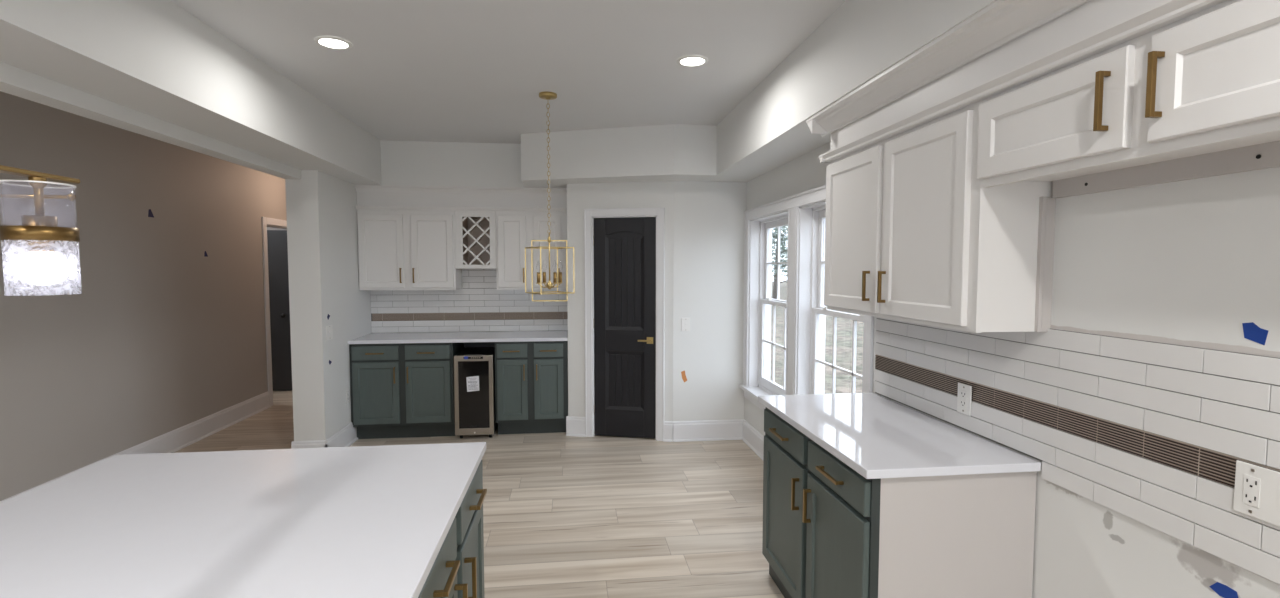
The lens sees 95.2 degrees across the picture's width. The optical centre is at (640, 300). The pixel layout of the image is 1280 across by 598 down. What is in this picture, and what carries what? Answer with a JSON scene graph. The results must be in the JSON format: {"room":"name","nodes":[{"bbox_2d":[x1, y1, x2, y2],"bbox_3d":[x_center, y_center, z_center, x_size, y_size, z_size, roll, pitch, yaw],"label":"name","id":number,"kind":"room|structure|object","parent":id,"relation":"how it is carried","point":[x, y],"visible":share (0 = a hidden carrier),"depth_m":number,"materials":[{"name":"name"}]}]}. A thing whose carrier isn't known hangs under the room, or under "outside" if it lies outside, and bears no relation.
{"room":"kitchen","nodes":[
{"label":"kitchen","id":0,"kind":"room"},
{"bbox_2d":[0,91,286,500],"bbox_3d":[-3.764,0.052,2.679,0.120,2.720,12.200,0,3,-7],"label":"wall","id":1,"kind":"structure","parent":0,"point":[161,336],"depth_m":4.43,"materials":[{"name":"paint"}]},
{"bbox_2d":[0,391,270,501],"bbox_3d":[-3.554,1.384,1.620,0.028,0.180,9.900,0,3,-7],"label":"baseboard","id":2,"kind":"structure","parent":1,"relation":"attached to","point":[177,439],"depth_m":5.27,"materials":[{"name":"paint"}]},
{"bbox_2d":[148,209,153,217],"bbox_3d":[-3.951,-0.702,4.719,0.001,0.065,0.070,0,3,-7],"label":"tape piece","id":3,"kind":"object","parent":1,"relation":"attached to","point":[150,214],"visible":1,"depth_m":4.71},
{"bbox_2d":[0,62,300,178],"bbox_3d":[-2.227,-0.956,0.622,0.117,0.476,7.870,0,3,-7],"label":"wall","id":4,"kind":"structure","parent":0,"point":[15,81],"depth_m":2.76,"materials":[{"name":"paint"}]},
{"bbox_2d":[0,0,381,184],"bbox_3d":[-2.060,-1.026,1.218,0.357,0.403,9.020,0,3,-7],"label":"ceiling","id":5,"kind":"structure","parent":0,"point":[155,58],"depth_m":2.68,"materials":[{"name":"paint"}]},
{"bbox_2d":[267,227,285,229],"bbox_3d":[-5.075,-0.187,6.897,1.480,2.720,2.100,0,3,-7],"label":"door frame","id":6,"kind":"structure","parent":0,"point":[268,228],"depth_m":7.83,"materials":[{"name":"paint"}]},
{"bbox_2d":[261,217,291,405],"bbox_3d":[-4.630,0.118,6.876,0.883,2.115,0.930,0,3,-7],"label":"door","id":7,"kind":"structure","parent":6,"relation":"in","point":[274,242],"depth_m":7.26,"materials":[{"name":"paint"}]},
{"bbox_2d":[285,170,371,440],"bbox_3d":[-2.703,-0.088,5.164,0.237,2.720,1.150,0,3,-7],"label":"wall","id":8,"kind":"structure","parent":0,"point":[321,211],"depth_m":4.66,"materials":[{"name":"paint"}]},
{"bbox_2d":[291,440,327,448],"bbox_3d":[-2.633,1.212,4.652,0.269,0.180,0.028,0,3,-7],"label":"baseboard","id":9,"kind":"object","parent":8,"relation":"attached to","point":[318,443],"visible":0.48,"depth_m":4.65,"materials":[{"name":"paint"}]},
{"bbox_2d":[326,325,332,339],"bbox_3d":[-2.525,0.263,4.756,0.016,0.118,0.120,0,3,-7],"label":"light switch","id":10,"kind":"object","parent":8,"relation":"attached to","point":[329,329],"visible":1,"depth_m":4.75,"materials":[{"name":"white plastic"}]},
{"bbox_2d":[325,422,357,447],"bbox_3d":[-2.540,1.194,4.986,0.028,0.180,0.646,0,3,-7],"label":"baseboard","id":11,"kind":"structure","parent":8,"relation":"attached to","point":[345,437],"depth_m":5.02,"materials":[{"name":"paint"}]},
{"bbox_2d":[346,389,349,403],"bbox_3d":[-2.570,0.849,5.139,0.009,0.118,0.072,0,3,-7],"label":"electrical outlet","id":12,"kind":"object","parent":8,"relation":"attached to","point":[348,390],"visible":1,"depth_m":5.14,"materials":[{"name":"white plastic"}]},
{"bbox_2d":[355,185,566,193],"bbox_3d":[-1.658,-1.036,5.474,1.924,0.055,0.042,0,3,-7],"label":"trim","id":13,"kind":"structure","parent":8,"relation":"attached to","point":[377,188],"depth_m":5.46,"materials":[{"name":"white paint"}]},
{"bbox_2d":[380,140,524,186],"bbox_3d":[-1.754,-1.274,5.609,1.296,0.403,0.360,0,3,-7],"label":"wall","id":14,"kind":"structure","parent":0,"point":[415,163],"depth_m":5.43,"materials":[{"name":"paint"}]},
{"bbox_2d":[174,391,783,597],"bbox_3d":[-1.949,1.450,2.925,6.724,0.100,12.300,0,3,-7],"label":"floor","id":15,"kind":"structure","parent":0,"point":[598,516],"depth_m":3.74,"materials":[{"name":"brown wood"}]},
{"bbox_2d":[349,343,463,438],"bbox_3d":[-2.172,0.810,5.530,0.889,0.884,0.649,0,3,-7],"label":"base cabinet","id":16,"kind":"object","parent":15,"relation":"on","point":[399,390],"visible":1,"depth_m":5.25,"materials":[{"name":"green paint"}]},
{"bbox_2d":[348,331,567,343],"bbox_3d":[-1.659,0.350,5.568,1.924,0.030,0.620,0,3,-7],"label":"countertop","id":17,"kind":"structure","parent":16,"relation":"on","point":[494,336],"depth_m":5.39,"materials":[{"name":"white stone"}]},
{"bbox_2d":[418,460,486,597],"bbox_3d":[-1.103,1.031,1.629,1.242,0.884,0.955,0,3,-7],"label":"base cabinet","id":18,"kind":"object","parent":15,"relation":"on","point":[457,571],"visible":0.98,"depth_m":1.76,"materials":[{"name":"green paint"}]},
{"bbox_2d":[454,347,497,437],"bbox_3d":[-1.534,0.861,5.559,0.341,0.780,0.591,0,3,-7],"label":"wine cooler","id":19,"kind":"object","parent":15,"relation":"on","point":[474,367],"visible":0.97,"depth_m":5.28,"materials":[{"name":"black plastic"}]},
{"bbox_2d":[468,378,476,389],"bbox_3d":[-1.508,0.754,5.269,0.084,0.105,0.001,0,3,-7],"label":"print","id":20,"kind":"object","parent":19,"relation":"attached to","point":[472,382],"depth_m":5.27},
{"bbox_2d":[495,341,567,434],"bbox_3d":[-1.034,0.802,5.666,0.660,0.884,0.649,0,3,-7],"label":"base cabinet","id":21,"kind":"object","parent":15,"relation":"on","point":[531,378],"visible":1,"depth_m":5.38,"materials":[{"name":"green paint"}]},
{"bbox_2d":[762,407,1036,597],"bbox_3d":[0.958,0.983,2.468,0.639,0.884,1.044,0,3,-7],"label":"base cabinet","id":22,"kind":"object","parent":15,"relation":"on","point":[830,530],"visible":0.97,"depth_m":1.97,"materials":[{"name":"green paint"}]},
{"bbox_2d":[758,393,1040,478],"bbox_3d":[0.965,0.527,2.450,0.614,0.030,1.097,0,3,-7],"label":"countertop","id":23,"kind":"structure","parent":22,"relation":"on","point":[876,436],"depth_m":2.20,"materials":[{"name":"white stone"}]},
{"bbox_3d":[-0.989,1.085,0.673,1.242,0.884,0.968,0,3,-7],"label":"cabinet","id":24,"kind":"object","parent":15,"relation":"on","visible":0},
{"bbox_2d":[0,442,485,597],"bbox_3d":[-1.078,0.602,1.113,1.256,0.030,1.994,0,3,-7],"label":"countertop","id":25,"kind":"structure","parent":24,"relation":"on","point":[357,521],"depth_m":1.46,"materials":[{"name":"white stone"}]},
{"bbox_2d":[464,342,494,347],"bbox_3d":[-1.583,0.789,5.912,0.372,0.884,0.029,0,3,-7],"label":"panel","id":26,"kind":"object","parent":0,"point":[466,344],"visible":0.02,"depth_m":5.87,"materials":[{"name":"black plastic"}]},
{"bbox_2d":[400,281,567,332],"bbox_3d":[-1.034,-0.136,6.002,3.757,2.720,0.120,0,3,-7],"label":"wall","id":27,"kind":"structure","parent":0,"point":[462,281],"depth_m":5.90,"materials":[{"name":"paint"}]},
{"bbox_2d":[357,209,461,289],"bbox_3d":[-2.195,-0.477,5.592,0.875,0.753,0.355,0,3,-7],"label":"upper cabinet","id":28,"kind":"object","parent":27,"relation":"attached to","point":[398,249],"visible":1,"depth_m":5.45,"materials":[{"name":"white paint"}]},
{"bbox_2d":[355,205,566,211],"bbox_3d":[-1.658,-0.862,5.484,1.924,0.037,0.042,0,3,-7],"label":"trim","id":29,"kind":"structure","parent":28,"relation":"attached to","point":[377,207],"depth_m":5.47,"materials":[{"name":"white paint"}]},
{"bbox_2d":[356,191,566,206],"bbox_3d":[-1.679,-0.966,5.657,1.924,0.217,0.314,0,3,-7],"label":"trim","id":30,"kind":"structure","parent":28,"relation":"on","point":[363,197],"depth_m":5.50,"materials":[{"name":"white paint"}]},
{"bbox_2d":[370,269,567,332],"bbox_3d":[-1.697,0.002,5.864,1.926,0.632,0.011,0,3,-7],"label":"tile backsplash","id":31,"kind":"structure","parent":27,"relation":"attached to","point":[478,306],"depth_m":5.86,"materials":[{"name":"grey tile"}]},
{"bbox_2d":[455,210,495,268],"bbox_3d":[-1.577,-0.583,5.685,0.372,0.552,0.305,0,3,-7],"label":"wine rack cabinet","id":32,"kind":"object","parent":27,"relation":"attached to","point":[475,231],"visible":1,"depth_m":5.55,"materials":[{"name":"white paint"}]},
{"bbox_2d":[496,211,566,289],"bbox_3d":[-1.055,-0.484,5.728,0.670,0.753,0.355,0,3,-7],"label":"upper cabinet","id":33,"kind":"object","parent":27,"relation":"attached to","point":[515,230],"visible":0.84,"depth_m":5.59,"materials":[{"name":"white paint"}]},
{"bbox_2d":[171,0,845,143],"bbox_3d":[-1.949,-1.365,2.766,6.724,0.100,12.300,0,3,-7],"label":"ceiling","id":34,"kind":"structure","parent":0,"point":[467,71],"depth_m":3.20,"materials":[{"name":"paint"}]},
{"bbox_2d":[0,165,81,295],"bbox_3d":[-1.053,-0.577,0.394,0.210,1.206,1.395,0,3,-7],"label":"linear pendant","id":35,"kind":"object","parent":34,"relation":"hanging from","point":[40,234],"visible":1,"depth_m":1.03,"materials":[{"name":"glass"}]},
{"bbox_2d":[27,246,55,251],"bbox_3d":[-1.072,-0.091,1.047,0.040,0.014,0.040,0,3,-7],"label":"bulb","id":36,"kind":"object","parent":35,"relation":"attached to","point":[45,248],"depth_m":1.03,"materials":[{"name":"white glass"}]},
{"bbox_2d":[314,36,351,49],"bbox_3d":[-1.582,-1.325,3.014,0.176,0.007,0.176,0,3,-7],"label":"recessed light","id":37,"kind":"object","parent":34,"relation":"in","point":[330,42],"visible":1,"depth_m":3.00,"materials":[{"name":"white plastic"}]},
{"bbox_2d":[525,91,574,300],"bbox_3d":[-0.617,-0.686,3.953,0.253,1.391,0.253,-2,4,-35],"label":"lantern chandelier","id":38,"kind":"object","parent":34,"relation":"hanging from","point":[546,95],"visible":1,"depth_m":3.96,"materials":[{"name":"gold metal"}]},
{"bbox_2d":[677,55,707,66],"bbox_3d":[0.294,-1.340,3.278,0.176,0.007,0.176,0,3,-7],"label":"recessed light","id":39,"kind":"object","parent":34,"relation":"in","point":[690,60],"visible":1,"depth_m":3.27,"materials":[{"name":"white plastic"}]},
{"bbox_2d":[567,181,673,420],"bbox_3d":[-0.176,-0.098,5.322,0.981,2.720,0.110,1,3,11],"label":"wall","id":40,"kind":"structure","parent":0,"point":[657,194],"depth_m":5.27,"materials":[{"name":"paint"}]},
{"bbox_2d":[566,416,584,436],"bbox_3d":[-0.596,1.170,5.405,0.185,0.180,0.028,1,3,11],"label":"baseboard","id":41,"kind":"structure","parent":40,"relation":"attached to","point":[575,426],"depth_m":5.40,"materials":[{"name":"paint"}]},
{"bbox_2d":[584,207,664,440],"bbox_3d":[-0.136,0.221,5.314,0.732,2.086,0.146,1,3,11],"label":"door","id":42,"kind":"structure","parent":40,"relation":"in","point":[624,248],"depth_m":5.29,"materials":[{"name":"paint"}]},
{"bbox_2d":[664,421,672,441],"bbox_3d":[0.253,1.179,5.240,0.080,0.180,0.028,1,3,11],"label":"baseboard","id":43,"kind":"structure","parent":40,"relation":"attached to","point":[668,425],"depth_m":5.24,"materials":[{"name":"paint"}]},
{"bbox_2d":[521,124,758,187],"bbox_3d":[-0.086,-1.256,5.289,2.314,0.403,0.876,1,3,14],"label":"soffit","id":44,"kind":"structure","parent":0,"point":[670,152],"depth_m":4.88,"materials":[{"name":"paint"}]},
{"bbox_2d":[673,181,746,420],"bbox_3d":[0.614,-0.094,5.268,0.657,2.720,0.110,0,3,-7],"label":"wall","id":45,"kind":"structure","parent":0,"point":[708,265],"depth_m":5.22,"materials":[{"name":"paint"}]},
{"bbox_2d":[681,371,686,381],"bbox_3d":[0.395,0.684,5.229,0.058,0.110,0.001,0,3,-7],"label":"tape","id":46,"kind":"object","parent":45,"relation":"attached to","point":[684,378],"depth_m":5.23,"materials":[{"name":"orange paper"}]},
{"bbox_2d":[681,318,689,330],"bbox_3d":[0.406,0.218,5.197,0.078,0.120,0.016,0,3,-7],"label":"light switch","id":47,"kind":"object","parent":45,"relation":"attached to","point":[685,322],"visible":1,"depth_m":5.20,"materials":[{"name":"white plastic"}]},
{"bbox_2d":[673,419,743,441],"bbox_3d":[0.623,1.177,5.271,0.657,0.180,0.028,0,3,-7],"label":"baseboard","id":48,"kind":"structure","parent":45,"relation":"attached to","point":[706,430],"depth_m":5.27,"materials":[{"name":"paint"}]},
{"bbox_2d":[770,281,863,393],"bbox_3d":[32.660,0.418,29.153,68.236,0.100,110.000,0,3,-7],"label":"ground","id":49,"kind":"structure","parent":0,"point":[844,326],"depth_m":14.12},
{"bbox_2d":[772,225,787,298],"bbox_3d":[7.577,-4.191,31.845,5.943,8.813,5.459,-2,4,-25],"label":"tree","id":50,"kind":"object","parent":49,"relation":"on","point":[783,238],"visible":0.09,"depth_m":31.22,"materials":[{"name":"green plant"}]},
{"bbox_2d":[772,227,787,282],"bbox_3d":[15.107,-8.436,57.298,11.434,14.410,10.348,-1,3,-11],"label":"tree","id":51,"kind":"object","parent":49,"relation":"on","point":[784,227],"visible":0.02,"depth_m":58.41,"materials":[{"name":"green plant"}]},
{"bbox_2d":[772,231,787,260],"bbox_3d":[9.357,-7.313,49.347,7.523,13.067,9.502,0,3,-7],"label":"tree","id":52,"kind":"object","parent":49,"relation":"on","point":[773,231],"visible":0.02,"depth_m":48.31,"materials":[{"name":"green plant"}]},
{"bbox_2d":[716,0,996,175],"bbox_3d":[1.268,-1.012,0.972,0.366,0.403,7.739,0,3,-7],"label":"soffit","id":53,"kind":"structure","parent":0,"point":[767,130],"depth_m":2.79,"materials":[{"name":"paint"}]},
{"bbox_2d":[806,0,1090,136],"bbox_3d":[1.036,-0.817,1.853,0.098,0.085,2.320,0,3,-7],"label":"trim","id":54,"kind":"structure","parent":53,"relation":"attached to","point":[1001,22],"depth_m":1.94,"materials":[{"name":"white paint"}]},
{"bbox_2d":[744,142,1279,597],"bbox_3d":[1.462,0.102,1.795,0.200,2.720,9.200,0,3,-7],"label":"wall","id":55,"kind":"structure","parent":0,"point":[1190,262],"depth_m":1.60,"materials":[{"name":"paint"}]},
{"bbox_2d":[742,420,763,459],"bbox_3d":[1.070,1.239,4.182,0.028,0.180,2.299,0,3,-7],"label":"baseboard","id":56,"kind":"structure","parent":55,"relation":"attached to","point":[752,437],"depth_m":5.00,"materials":[{"name":"paint"}]},
{"bbox_2d":[739,384,769,399],"bbox_3d":[1.102,0.840,4.180,0.140,0.030,2.248,0,3,-7],"label":"window sill","id":57,"kind":"structure","parent":55,"relation":"attached to","point":[754,392],"depth_m":4.99,"materials":[{"name":"paint"}]},
{"bbox_2d":[744,391,765,410],"bbox_3d":[1.075,0.895,4.172,0.016,0.077,2.213,0,3,-7],"label":"trim","id":58,"kind":"structure","parent":55,"relation":"attached to","point":[750,398],"depth_m":4.96,"materials":[{"name":"paint"}]},
{"bbox_2d":[748,210,787,394],"bbox_3d":[1.116,0.061,4.691,0.200,1.475,0.930,0,3,-7],"label":"window","id":59,"kind":"structure","parent":55,"relation":"in","point":[760,301],"depth_m":5.10,"materials":[{"name":"paint"}]},
{"bbox_2d":[743,185,873,394],"bbox_3d":[1.069,0.050,4.129,0.026,1.560,2.223,0,3,-7],"label":"trim","id":60,"kind":"structure","parent":55,"relation":"attached to","point":[793,203],"depth_m":4.11,"materials":[{"name":"paint"}]},
{"bbox_2d":[807,119,827,133],"bbox_3d":[1.034,-0.881,2.983,0.356,0.085,0.078,0,3,-7],"label":"trim","id":61,"kind":"structure","parent":55,"relation":"attached to","point":[815,128],"depth_m":2.93,"materials":[{"name":"white paint"}]},
{"bbox_2d":[797,200,863,394],"bbox_3d":[1.248,0.123,3.586,0.200,1.475,0.940,0,3,-7],"label":"window","id":62,"kind":"structure","parent":55,"relation":"in","point":[812,311],"depth_m":4.01,"materials":[{"name":"paint"}]},
{"bbox_2d":[824,100,1055,332],"bbox_3d":[1.127,-0.309,2.425,0.311,0.770,1.119,0,3,-7],"label":"upper cabinet","id":63,"kind":"object","parent":55,"relation":"attached to","point":[913,234],"visible":0.92,"depth_m":2.06,"materials":[{"name":"white paint"}]},
{"bbox_2d":[819,0,1227,162],"bbox_3d":[1.066,-0.654,1.846,0.042,0.037,2.280,0,3,-7],"label":"trim","id":64,"kind":"structure","parent":63,"relation":"attached to","point":[1166,12],"depth_m":1.56,"materials":[{"name":"white paint"}]},
{"bbox_2d":[830,0,1164,149],"bbox_3d":[1.220,-0.760,1.841,0.259,0.197,2.245,0,3,-7],"label":"trim","id":65,"kind":"structure","parent":55,"relation":"attached to","point":[1092,16],"depth_m":1.75,"materials":[{"name":"white paint"}]},
{"bbox_2d":[874,317,1279,584],"bbox_3d":[1.367,0.356,1.708,0.011,0.501,2.622,0,3,-7],"label":"tile backsplash","id":66,"kind":"structure","parent":55,"relation":"attached to","point":[1154,434],"depth_m":1.66,"materials":[{"name":"grey tile"}]},
{"bbox_2d":[957,382,971,415],"bbox_3d":[1.284,0.392,2.316,0.009,0.118,0.078,0,3,-7],"label":"electrical outlet","id":67,"kind":"object","parent":66,"relation":"attached to","point":[964,396],"visible":1,"depth_m":2.31,"materials":[{"name":"white plastic"}]},
{"bbox_2d":[960,390,966,407],"bbox_3d":[1.281,0.392,2.315,0.002,0.068,0.033,0,3,-7],"label":"socket","id":68,"kind":"object","parent":67,"relation":"attached to","point":[963,393],"depth_m":2.31,"materials":[{"name":"white plastic"}]},
{"bbox_2d":[1233,460,1279,526],"bbox_3d":[1.403,0.437,1.325,0.009,0.120,0.096,0,3,-7],"label":"electrical outlet","id":69,"kind":"object","parent":66,"relation":"attached to","point":[1257,488],"visible":1,"depth_m":1.32,"materials":[{"name":"white plastic"}]},
{"bbox_2d":[1242,474,1260,507],"bbox_3d":[1.399,0.436,1.336,0.002,0.068,0.033,0,3,-7],"label":"socket","id":70,"kind":"object","parent":69,"relation":"attached to","point":[1251,483],"depth_m":1.34,"materials":[{"name":"white plastic"}]},
{"bbox_2d":[977,0,1279,197],"bbox_3d":[1.256,-0.465,1.335,0.311,0.335,1.080,0,3,-7],"label":"upper cabinet","id":71,"kind":"object","parent":55,"relation":"attached to","point":[1197,95],"visible":0.94,"depth_m":1.36,"materials":[{"name":"white paint"}]},
{"bbox_2d":[1209,582,1237,597],"bbox_3d":[1.411,0.703,1.410,0.001,0.033,0.066,0,3,-7],"label":"tape piece","id":72,"kind":"object","parent":55,"relation":"attached to","point":[1222,590],"visible":1,"depth_m":1.41,"materials":[{"name":"blue plastic"}]},
{"bbox_2d":[1242,322,1267,344],"bbox_3d":[1.414,0.076,1.344,0.001,0.050,0.052,0,3,-7],"label":"tape piece","id":73,"kind":"object","parent":55,"relation":"attached to","point":[1252,332],"visible":1,"depth_m":1.34,"materials":[{"name":"blue plastic"}]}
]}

